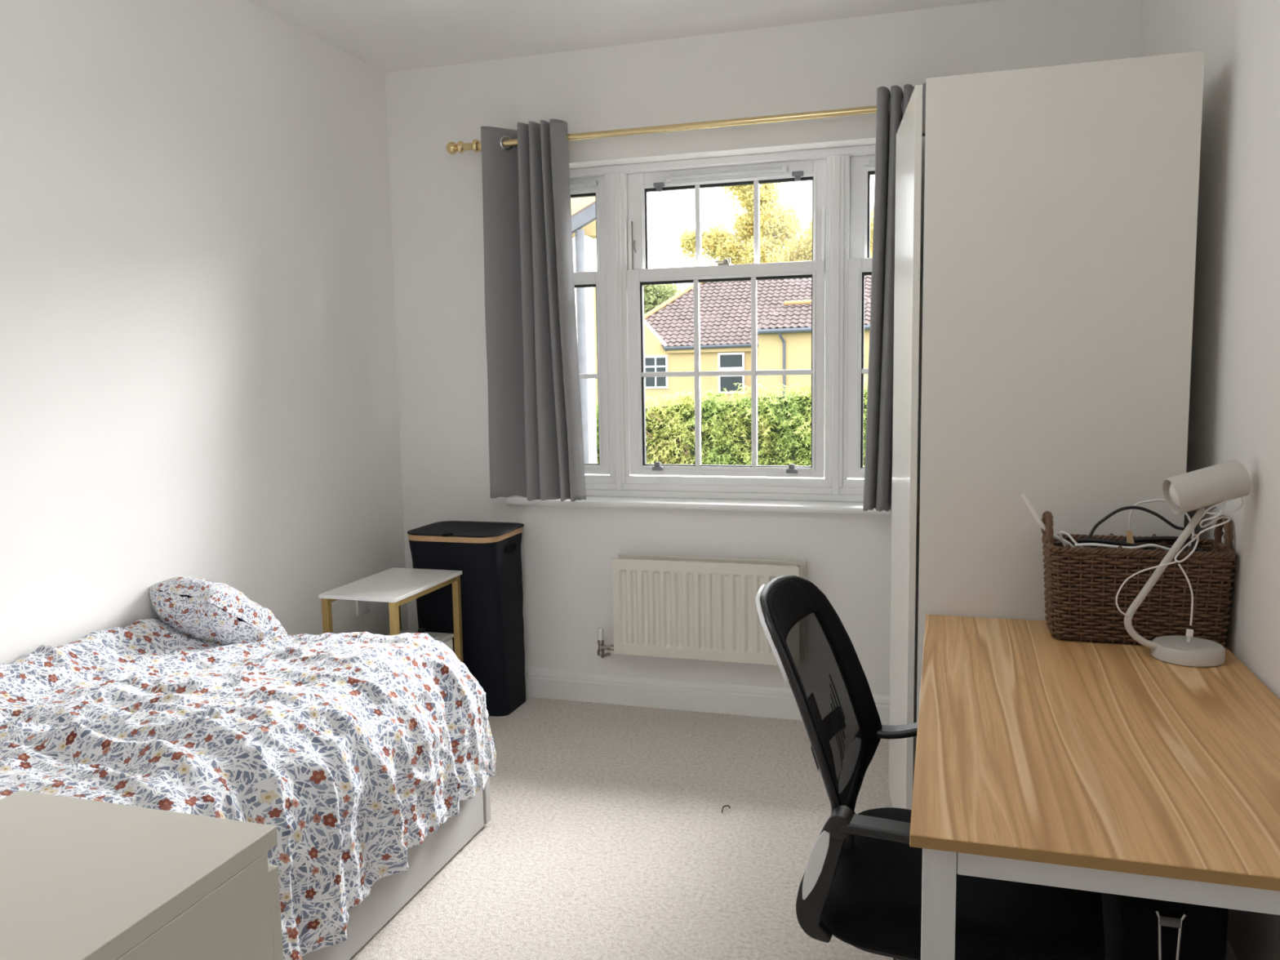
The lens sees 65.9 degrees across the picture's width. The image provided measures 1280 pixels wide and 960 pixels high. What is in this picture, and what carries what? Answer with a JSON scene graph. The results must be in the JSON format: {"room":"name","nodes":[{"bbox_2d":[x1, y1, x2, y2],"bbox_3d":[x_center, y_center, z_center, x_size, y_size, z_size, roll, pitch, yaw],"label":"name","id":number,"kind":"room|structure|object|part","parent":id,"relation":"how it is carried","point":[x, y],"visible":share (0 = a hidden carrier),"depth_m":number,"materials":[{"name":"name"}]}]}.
{"room":"bedroom","nodes":[
{"label":"bedroom","id":0,"kind":"room"},
{"bbox_2d":[0,0,408,664],"bbox_3d":[-1.740,-0.136,1.991,0.100,2.567,4.600,1,6,17],"label":"wall","id":1,"kind":"structure","parent":0,"point":[198,368],"depth_m":2.99,"materials":[{"name":"paint"}]},
{"bbox_2d":[355,600,369,616],"bbox_3d":[-1.102,0.490,3.925,0.009,0.086,0.086,1,6,17],"label":"wall socket","id":2,"kind":"object","parent":1,"relation":"attached to","point":[362,606],"visible":0.52,"depth_m":3.91,"materials":[{"name":"white plastic"}]},
{"bbox_2d":[349,696,893,959],"bbox_3d":[-0.335,1.213,1.711,2.994,0.100,4.600,1,6,17],"label":"floor","id":3,"kind":"structure","parent":0,"point":[607,835],"depth_m":2.81,"materials":[{"name":"beige carpet"}]},
{"bbox_2d":[0,790,283,959],"bbox_3d":[-0.694,0.837,1.055,0.399,0.800,0.494,1,6,17],"label":"dresser","id":4,"kind":"object","parent":3,"relation":"on","point":[81,879],"visible":1,"depth_m":1.10,"materials":[{"name":"white wood"}]},
{"bbox_3d":[-0.514,0.853,0.992,0.018,0.776,0.475,1,6,17],"label":"panel","id":5,"kind":"part","parent":4,"relation":"part of","materials":[{"name":"white wood"}]},
{"bbox_3d":[-0.628,0.554,1.253,0.397,0.182,0.018,1,6,17],"label":"drawer","id":6,"kind":"part","parent":4,"relation":"part of","materials":[{"name":"white wood"}]},
{"bbox_2d":[318,567,463,662],"bbox_3d":[-0.882,0.666,3.594,0.298,0.600,0.482,1,6,17],"label":"side table","id":7,"kind":"object","parent":3,"relation":"on","point":[396,586],"visible":0.58,"depth_m":3.51,"materials":[{"name":"white wood"}]},
{"bbox_3d":[-1.073,0.695,3.421,0.024,0.586,0.024,1,6,17],"label":"leg","id":8,"kind":"part","parent":7,"relation":"part of","materials":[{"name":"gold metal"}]},
{"bbox_3d":[-0.822,0.699,3.345,0.024,0.586,0.024,1,6,17],"label":"leg","id":9,"kind":"part","parent":7,"relation":"part of","materials":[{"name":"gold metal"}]},
{"bbox_3d":[-0.942,0.647,3.845,0.024,0.586,0.024,1,6,17],"label":"leg","id":10,"kind":"part","parent":7,"relation":"part of","materials":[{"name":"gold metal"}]},
{"bbox_3d":[-0.762,0.394,3.526,0.020,0.020,0.422,1,6,17],"label":"rail","id":11,"kind":"part","parent":7,"relation":"part of","materials":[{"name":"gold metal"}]},
{"bbox_3d":[-0.692,0.651,3.768,0.024,0.586,0.024,1,6,17],"label":"leg","id":12,"kind":"part","parent":7,"relation":"part of","materials":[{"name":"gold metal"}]},
{"bbox_2d":[301,777,490,959],"bbox_3d":[-1.160,0.877,2.144,0.901,0.500,1.932,1,6,17],"label":"bed","id":13,"kind":"object","parent":3,"relation":"on","point":[389,894],"visible":0.19,"depth_m":2.51,"materials":[{"name":"white wood"}]},
{"bbox_2d":[149,576,287,644],"bbox_3d":[-1.250,0.411,2.939,0.260,0.270,0.307,2,7,27],"label":"pillow","id":14,"kind":"object","parent":13,"relation":"on","point":[202,608],"visible":0.7,"depth_m":2.83,"materials":[{"name":"white fabric"}]},
{"bbox_2d":[0,618,496,959],"bbox_3d":[-1.115,0.703,2.095,1.028,0.523,2.077,1,6,17],"label":"duvet","id":15,"kind":"object","parent":13,"relation":"on","point":[357,747],"visible":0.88,"depth_m":2.25,"materials":[{"name":"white fabric"}]},
{"bbox_3d":[-0.882,0.854,3.052,0.901,0.318,0.039,1,6,17],"label":"panel","id":16,"kind":"part","parent":13,"relation":"part of","materials":[{"name":"grey fabric"}]},
{"bbox_2d":[386,628,453,650],"bbox_3d":[-0.881,0.767,3.608,0.242,0.357,0.422,1,6,17],"label":"storage box","id":17,"kind":"object","parent":3,"relation":"on","point":[446,638],"visible":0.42,"depth_m":3.74,"materials":[{"name":"white plastic"}]},
{"bbox_3d":[-0.883,0.612,3.591,0.242,0.016,0.422,1,6,17],"label":"lid","id":18,"kind":"part","parent":17,"relation":"part of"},
{"bbox_2d":[407,520,525,716],"bbox_3d":[-0.684,0.555,3.962,0.397,0.736,0.338,1,6,17],"label":"laundry hamper","id":19,"kind":"object","parent":3,"relation":"on","point":[487,554],"visible":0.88,"depth_m":3.84,"materials":[{"name":"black fabric"}]},
{"bbox_3d":[-0.689,0.201,3.924,0.397,0.021,0.337,1,6,17],"label":"lid","id":20,"kind":"part","parent":19,"relation":"part of","materials":[{"name":"black fabric"}]},
{"bbox_2d":[755,574,1105,959],"bbox_3d":[0.541,0.666,1.819,0.638,0.933,0.605,2,7,23],"label":"office chair","id":21,"kind":"object","parent":3,"relation":"on","point":[860,885],"visible":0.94,"depth_m":1.70,"materials":[{"name":"black plastic"}]},
{"bbox_3d":[0.485,0.586,1.589,0.324,0.037,0.050,2,7,23],"label":"armrest","id":22,"kind":"part","parent":21,"relation":"part of","materials":[{"name":"black plastic"}]},
{"bbox_3d":[0.643,0.507,1.997,0.353,0.061,0.050,2,7,23],"label":"armrest","id":23,"kind":"part","parent":21,"relation":"part of","materials":[{"name":"black plastic"}]},
{"bbox_2d":[821,807,1105,959],"bbox_3d":[0.592,0.740,1.819,0.470,0.084,0.456,2,7,23],"label":"seat cushion","id":24,"kind":"object","parent":21,"relation":"on","point":[873,903],"depth_m":1.67,"materials":[{"name":"black fabric"}]},
{"bbox_2d":[888,50,1204,809],"bbox_3d":[1.065,0.010,2.818,0.669,2.009,1.000,1,6,17],"label":"wardrobe","id":25,"kind":"object","parent":3,"relation":"on","point":[1046,224],"visible":0.59,"depth_m":2.30,"materials":[{"name":"white wood"}]},
{"bbox_3d":[0.710,0.006,2.660,0.017,1.931,0.496,0,6,9],"label":"door","id":26,"kind":"part","parent":25,"relation":"part of","materials":[{"name":"white wood"}]},
{"bbox_3d":[0.888,-0.047,3.130,0.017,1.931,0.496,1,6,17],"label":"door","id":27,"kind":"part","parent":25,"relation":"part of","materials":[{"name":"white wood"}]},
{"bbox_2d":[909,614,1279,959],"bbox_3d":[0.829,0.765,1.805,0.620,0.733,1.208,1,6,17],"label":"desk","id":28,"kind":"object","parent":3,"relation":"on","point":[1116,768],"visible":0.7,"depth_m":1.47,"materials":[{"name":"brown wood"}]},
{"bbox_3d":[0.403,0.831,1.347,0.043,0.715,0.043,1,6,17],"label":"leg","id":29,"kind":"part","parent":28,"relation":"part of","materials":[{"name":"white metal"}]},
{"bbox_3d":[0.656,0.499,1.224,0.500,0.038,0.025,1,6,17],"label":"apron rail","id":30,"kind":"part","parent":28,"relation":"part of","materials":[{"name":"white metal"}]},
{"bbox_2d":[1041,511,1236,645],"bbox_3d":[1.091,0.210,2.190,0.373,0.274,0.194,1,6,17],"label":"wicker basket","id":31,"kind":"object","parent":28,"relation":"on","point":[1082,588],"visible":0.89,"depth_m":2.12,"materials":[{"name":"brown wicker"}]},
{"bbox_2d":[1020,493,1074,547],"bbox_3d":[0.923,0.107,2.211,0.138,0.156,0.016,0,6,9],"label":"lead","id":32,"kind":"object","parent":31,"relation":"in","point":[1024,495],"visible":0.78,"depth_m":2.21,"materials":[{"name":"white plastic"}]},
{"bbox_3d":[0.922,0.116,2.232,0.024,0.090,0.093,1,6,17],"label":"handle","id":33,"kind":"part","parent":31,"relation":"part of","materials":[{"name":"brown wicker"}]},
{"bbox_2d":[1058,530,1088,554],"bbox_3d":[0.958,0.140,2.178,0.034,0.055,0.059,-6,8,-41],"label":"lead","id":34,"kind":"object","parent":31,"relation":"in","point":[1060,531],"visible":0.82,"depth_m":2.18,"materials":[{"name":"white plastic"}]},
{"bbox_2d":[1074,542,1169,550],"bbox_3d":[1.058,0.149,2.129,0.224,0.026,0.015,1,6,13],"label":"lead","id":35,"kind":"object","parent":31,"relation":"in","point":[1083,544],"visible":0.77,"depth_m":2.13,"materials":[{"name":"white plastic"}]},
{"bbox_2d":[1125,529,1133,543],"bbox_3d":[1.052,0.122,2.119,0.016,0.030,0.001,1,6,17],"label":"paper tag","id":36,"kind":"object","parent":31,"relation":"in","point":[1129,533],"visible":1,"depth_m":2.12,"materials":[{"name":"beige paper"}]},
{"bbox_2d":[1077,536,1198,551],"bbox_3d":[1.106,0.143,2.199,0.247,0.031,0.090,1,6,17],"label":"lead","id":37,"kind":"object","parent":31,"relation":"in","point":[1120,542],"visible":0.56,"depth_m":2.20,"materials":[{"name":"black plastic"}]},
{"bbox_2d":[1088,506,1189,546],"bbox_3d":[1.095,0.120,2.189,0.222,0.126,0.025,0,6,12],"label":"lead","id":38,"kind":"object","parent":31,"relation":"in","point":[1145,509],"visible":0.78,"depth_m":2.18,"materials":[{"name":"black plastic"}]},
{"bbox_2d":[1077,546,1205,551],"bbox_3d":[1.097,0.160,2.167,0.258,0.031,0.091,1,6,17],"label":"lead","id":39,"kind":"object","parent":31,"relation":"in","point":[1197,548],"visible":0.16,"depth_m":2.15,"materials":[{"name":"white plastic"}]},
{"bbox_2d":[1128,498,1194,546],"bbox_3d":[1.158,0.112,2.191,0.134,0.139,0.026,1,6,17],"label":"lead","id":40,"kind":"object","parent":31,"relation":"in","point":[1155,500],"visible":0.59,"depth_m":2.20,"materials":[{"name":"plastic"}]},
{"bbox_3d":[1.258,0.121,2.129,0.020,0.090,0.093,1,6,17],"label":"handle","id":41,"kind":"part","parent":31,"relation":"part of","materials":[{"name":"brown wicker"}]},
{"bbox_2d":[1115,459,1251,667],"bbox_3d":[1.098,0.162,2.016,0.235,0.412,0.135,1,6,17],"label":"desk lamp","id":42,"kind":"object","parent":28,"relation":"on","point":[1203,490],"visible":1,"depth_m":1.97,"materials":[{"name":"white metal"}]},
{"bbox_3d":[1.031,0.224,2.016,0.109,0.124,0.012,1,7,19],"label":"cord","id":43,"kind":"part","parent":42,"relation":"part of","materials":[{"name":"white plastic"}]},
{"bbox_3d":[1.072,0.194,2.010,0.150,0.313,0.014,1,6,17],"label":"stem","id":44,"kind":"part","parent":42,"relation":"part of","materials":[{"name":"white metal"}]},
{"bbox_3d":[1.094,0.028,1.974,0.063,0.055,0.055,1,6,17],"label":"bulb","id":45,"kind":"part","parent":42,"relation":"part of","materials":[{"name":"white glass"}]},
{"bbox_3d":[1.099,0.231,1.992,0.032,0.127,0.005,0,6,9],"label":"cord","id":46,"kind":"part","parent":42,"relation":"part of","materials":[{"name":"white plastic"}]},
{"bbox_3d":[1.130,0.015,1.971,0.151,0.109,0.075,0,6,6],"label":"lamp shade","id":47,"kind":"part","parent":42,"relation":"part of","materials":[{"name":"white metal"}]},
{"bbox_3d":[1.136,0.097,1.972,0.122,0.137,0.048,1,6,17],"label":"cord","id":48,"kind":"part","parent":42,"relation":"part of","materials":[{"name":"white plastic"}]},
{"bbox_2d":[1101,893,1228,959],"bbox_3d":[1.012,0.809,1.985,0.167,0.598,0.605,1,6,17],"label":"suitcase","id":49,"kind":"object","parent":3,"relation":"on","point":[1135,928],"visible":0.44,"depth_m":1.72,"materials":[{"name":"black fabric"}]},
{"bbox_3d":[0.915,0.861,1.713,0.049,0.239,0.010,1,6,17],"label":"trolley handle","id":50,"kind":"part","parent":49,"relation":"part of","materials":[{"name":"silver metal"}]},
{"bbox_2d":[247,0,997,72],"bbox_3d":[-0.334,-1.454,1.567,2.994,0.100,4.900,1,6,17],"label":"ceiling","id":51,"kind":"structure","parent":0,"point":[388,36],"depth_m":3.46,"materials":[{"name":"paint"}]},
{"bbox_2d":[384,0,1142,695],"bbox_3d":[0.362,-0.227,3.912,2.994,2.867,0.300,1,6,17],"label":"wall","id":52,"kind":"structure","parent":0,"point":[567,553],"depth_m":3.83,"materials":[{"name":"paint"}]},
{"bbox_2d":[445,105,876,154],"bbox_3d":[0.268,-1.280,3.599,2.122,0.062,0.124,1,6,17],"label":"curtain rod","id":53,"kind":"object","parent":52,"relation":"attached to","point":[452,148],"visible":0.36,"depth_m":3.57,"materials":[{"name":"gold metal"}]},
{"bbox_2d":[480,119,586,502],"bbox_3d":[-0.412,-0.636,3.834,0.407,1.431,0.148,1,6,17],"label":"curtain","id":54,"kind":"object","parent":53,"relation":"hanging from","point":[536,445],"visible":1,"depth_m":3.80,"materials":[{"name":"grey fabric"}]},
{"bbox_2d":[862,83,925,511],"bbox_3d":[0.897,-0.606,3.420,0.233,1.443,0.113,1,6,17],"label":"curtain","id":55,"kind":"object","parent":53,"relation":"hanging from","point":[891,105],"visible":0.47,"depth_m":3.40,"materials":[{"name":"grey fabric"}]},
{"bbox_2d":[506,496,891,515],"bbox_3d":[0.312,0.095,3.839,1.740,0.027,0.161,1,6,17],"label":"windowsill","id":56,"kind":"structure","parent":52,"relation":"attached to","point":[722,504],"depth_m":3.80,"materials":[{"name":"white paint"}]},
{"bbox_2d":[597,553,805,665],"bbox_3d":[0.227,0.513,3.827,0.824,0.430,0.100,1,6,17],"label":"radiator","id":57,"kind":"object","parent":52,"relation":"attached to","point":[704,608],"visible":0.88,"depth_m":3.79,"materials":[{"name":"beige metal"}]},
{"bbox_3d":[0.271,0.489,3.827,0.740,0.384,0.014,1,6,17],"label":"panel","id":58,"kind":"part","parent":57,"relation":"part of","materials":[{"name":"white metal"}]},
{"bbox_2d":[524,666,889,725],"bbox_3d":[0.333,0.857,3.876,2.794,0.120,0.018,1,6,17],"label":"baseboard","id":59,"kind":"structure","parent":52,"relation":"attached to","point":[744,700],"depth_m":3.93,"materials":[{"name":"white paint"}]},
{"bbox_2d":[568,144,875,502],"bbox_3d":[0.334,-0.584,3.875,1.640,1.315,0.130,1,6,17],"label":"window","id":60,"kind":"structure","parent":52,"relation":"in","point":[840,176],"depth_m":3.83,"materials":[{"name":"white plastic"}]},
{"bbox_2d":[569,180,597,187],"bbox_3d":[-0.268,-1.188,3.976,0.200,0.022,0.020,1,6,17],"label":"vent","id":61,"kind":"object","parent":60,"relation":"attached to","point":[573,184],"depth_m":3.97,"materials":[{"name":"white plastic"}]},
{"bbox_3d":[-0.267,-1.010,4.023,0.300,0.420,0.041,1,6,17],"label":"sash","id":62,"kind":"part","parent":60,"relation":"part of","materials":[{"name":"white plastic"}]},
{"bbox_3d":[-0.270,-0.433,4.047,0.300,0.818,0.041,1,6,17],"label":"sash","id":63,"kind":"part","parent":60,"relation":"part of","materials":[{"name":"white plastic"}]},
{"bbox_3d":[0.330,-0.423,3.864,0.777,0.818,0.041,1,6,17],"label":"sash","id":64,"kind":"part","parent":60,"relation":"part of","materials":[{"name":"white plastic"}]},
{"bbox_3d":[0.332,-1.000,3.840,0.783,0.420,0.041,1,6,17],"label":"sash","id":65,"kind":"part","parent":60,"relation":"part of","materials":[{"name":"white plastic"}]},
{"bbox_2d":[666,165,787,181],"bbox_3d":[0.331,-1.178,3.793,0.472,0.022,0.020,1,6,17],"label":"vent","id":66,"kind":"object","parent":60,"relation":"attached to","point":[691,173],"depth_m":3.80,"materials":[{"name":"white plastic"}]},
{"bbox_3d":[0.927,-0.413,3.681,0.297,0.818,0.041,1,6,17],"label":"sash","id":67,"kind":"part","parent":60,"relation":"part of","materials":[{"name":"white plastic"}]},
{"bbox_3d":[0.930,-0.990,3.657,0.297,0.420,0.041,1,6,17],"label":"sash","id":68,"kind":"part","parent":60,"relation":"part of","materials":[{"name":"white plastic"}]},
{"bbox_2d":[863,159,875,166],"bbox_3d":[0.915,-1.168,3.614,0.185,0.022,0.020,1,6,17],"label":"vent","id":69,"kind":"object","parent":60,"relation":"attached to","point":[867,162],"depth_m":3.63,"materials":[{"name":"white plastic"}]},
{"bbox_2d":[1139,0,1279,959],"bbox_3d":[1.028,-0.089,1.145,0.100,2.567,4.600,1,6,17],"label":"wall","id":70,"kind":"structure","parent":0,"point":[1234,411],"depth_m":2.06,"materials":[{"name":"paint"}]},
{"bbox_2d":[1225,937,1238,959],"bbox_3d":[1.005,1.121,1.341,0.018,0.120,4.500,1,6,17],"label":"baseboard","id":71,"kind":"structure","parent":70,"relation":"attached to","point":[1230,954],"depth_m":2.06,"materials":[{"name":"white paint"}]},
{"label":"outside","id":72,"kind":"structure","parent":0,"visible":0},
{"bbox_3d":[12.213,-3.518,47.276,120.000,0.200,89.650,1,6,17],"label":"ground","id":73,"kind":"structure","parent":72,"visible":0},
{"bbox_2d":[570,196,596,463],"bbox_3d":[-1.501,-1.921,8.761,2.984,5.350,0.610,1,6,17],"label":"neighbouring building","id":74,"kind":"structure","parent":73,"relation":"on","point":[583,209],"depth_m":8.32,"materials":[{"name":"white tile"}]},
{"bbox_2d":[643,267,682,314],"bbox_3d":[0.327,-9.103,61.674,5.200,8.246,3.300,1,6,17],"label":"tree","id":75,"kind":"object","parent":73,"relation":"on","point":[655,295],"visible":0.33,"depth_m":60.49,"materials":[{"name":"green plant"}]},
{"bbox_2d":[595,374,867,466],"bbox_3d":[0.816,-0.535,11.851,11.323,1.856,1.365,1,6,17],"label":"hedge","id":76,"kind":"object","parent":73,"relation":"on","point":[784,423],"visible":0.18,"depth_m":11.48,"materials":[{"name":"green plant"}]},
{"bbox_2d":[593,256,872,407],"bbox_3d":[10.328,-6.872,43.930,30.242,7.247,8.390,1,6,17],"label":"house","id":77,"kind":"structure","parent":73,"relation":"on","point":[784,306],"depth_m":44.80,"materials":[{"name":"yellow brick"}]},
{"bbox_3d":[0.721,-4.938,45.184,0.980,1.320,0.030,1,6,17],"label":"pane","id":78,"kind":"part","parent":77,"relation":"part of","materials":[{"name":"grey glass"}]},
{"bbox_3d":[4.088,-4.776,44.166,1.020,1.650,0.030,1,6,17],"label":"pane","id":79,"kind":"part","parent":77,"relation":"part of","materials":[{"name":"grey glass"}]},
{"bbox_2d":[678,182,801,265],"bbox_3d":[5.470,-11.444,55.111,7.085,14.087,3.470,1,6,17],"label":"birch tree","id":80,"kind":"object","parent":73,"relation":"on","point":[776,223],"visible":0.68,"depth_m":54.41,"materials":[{"name":"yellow plant"}]},
{"bbox_2d":[780,204,873,262],"bbox_3d":[11.032,-10.370,57.194,7.009,11.376,3.550,1,6,17],"label":"birch tree","id":81,"kind":"object","parent":73,"relation":"on","point":[803,251],"visible":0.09,"depth_m":56.33,"materials":[{"name":"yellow plant"}]}
]}

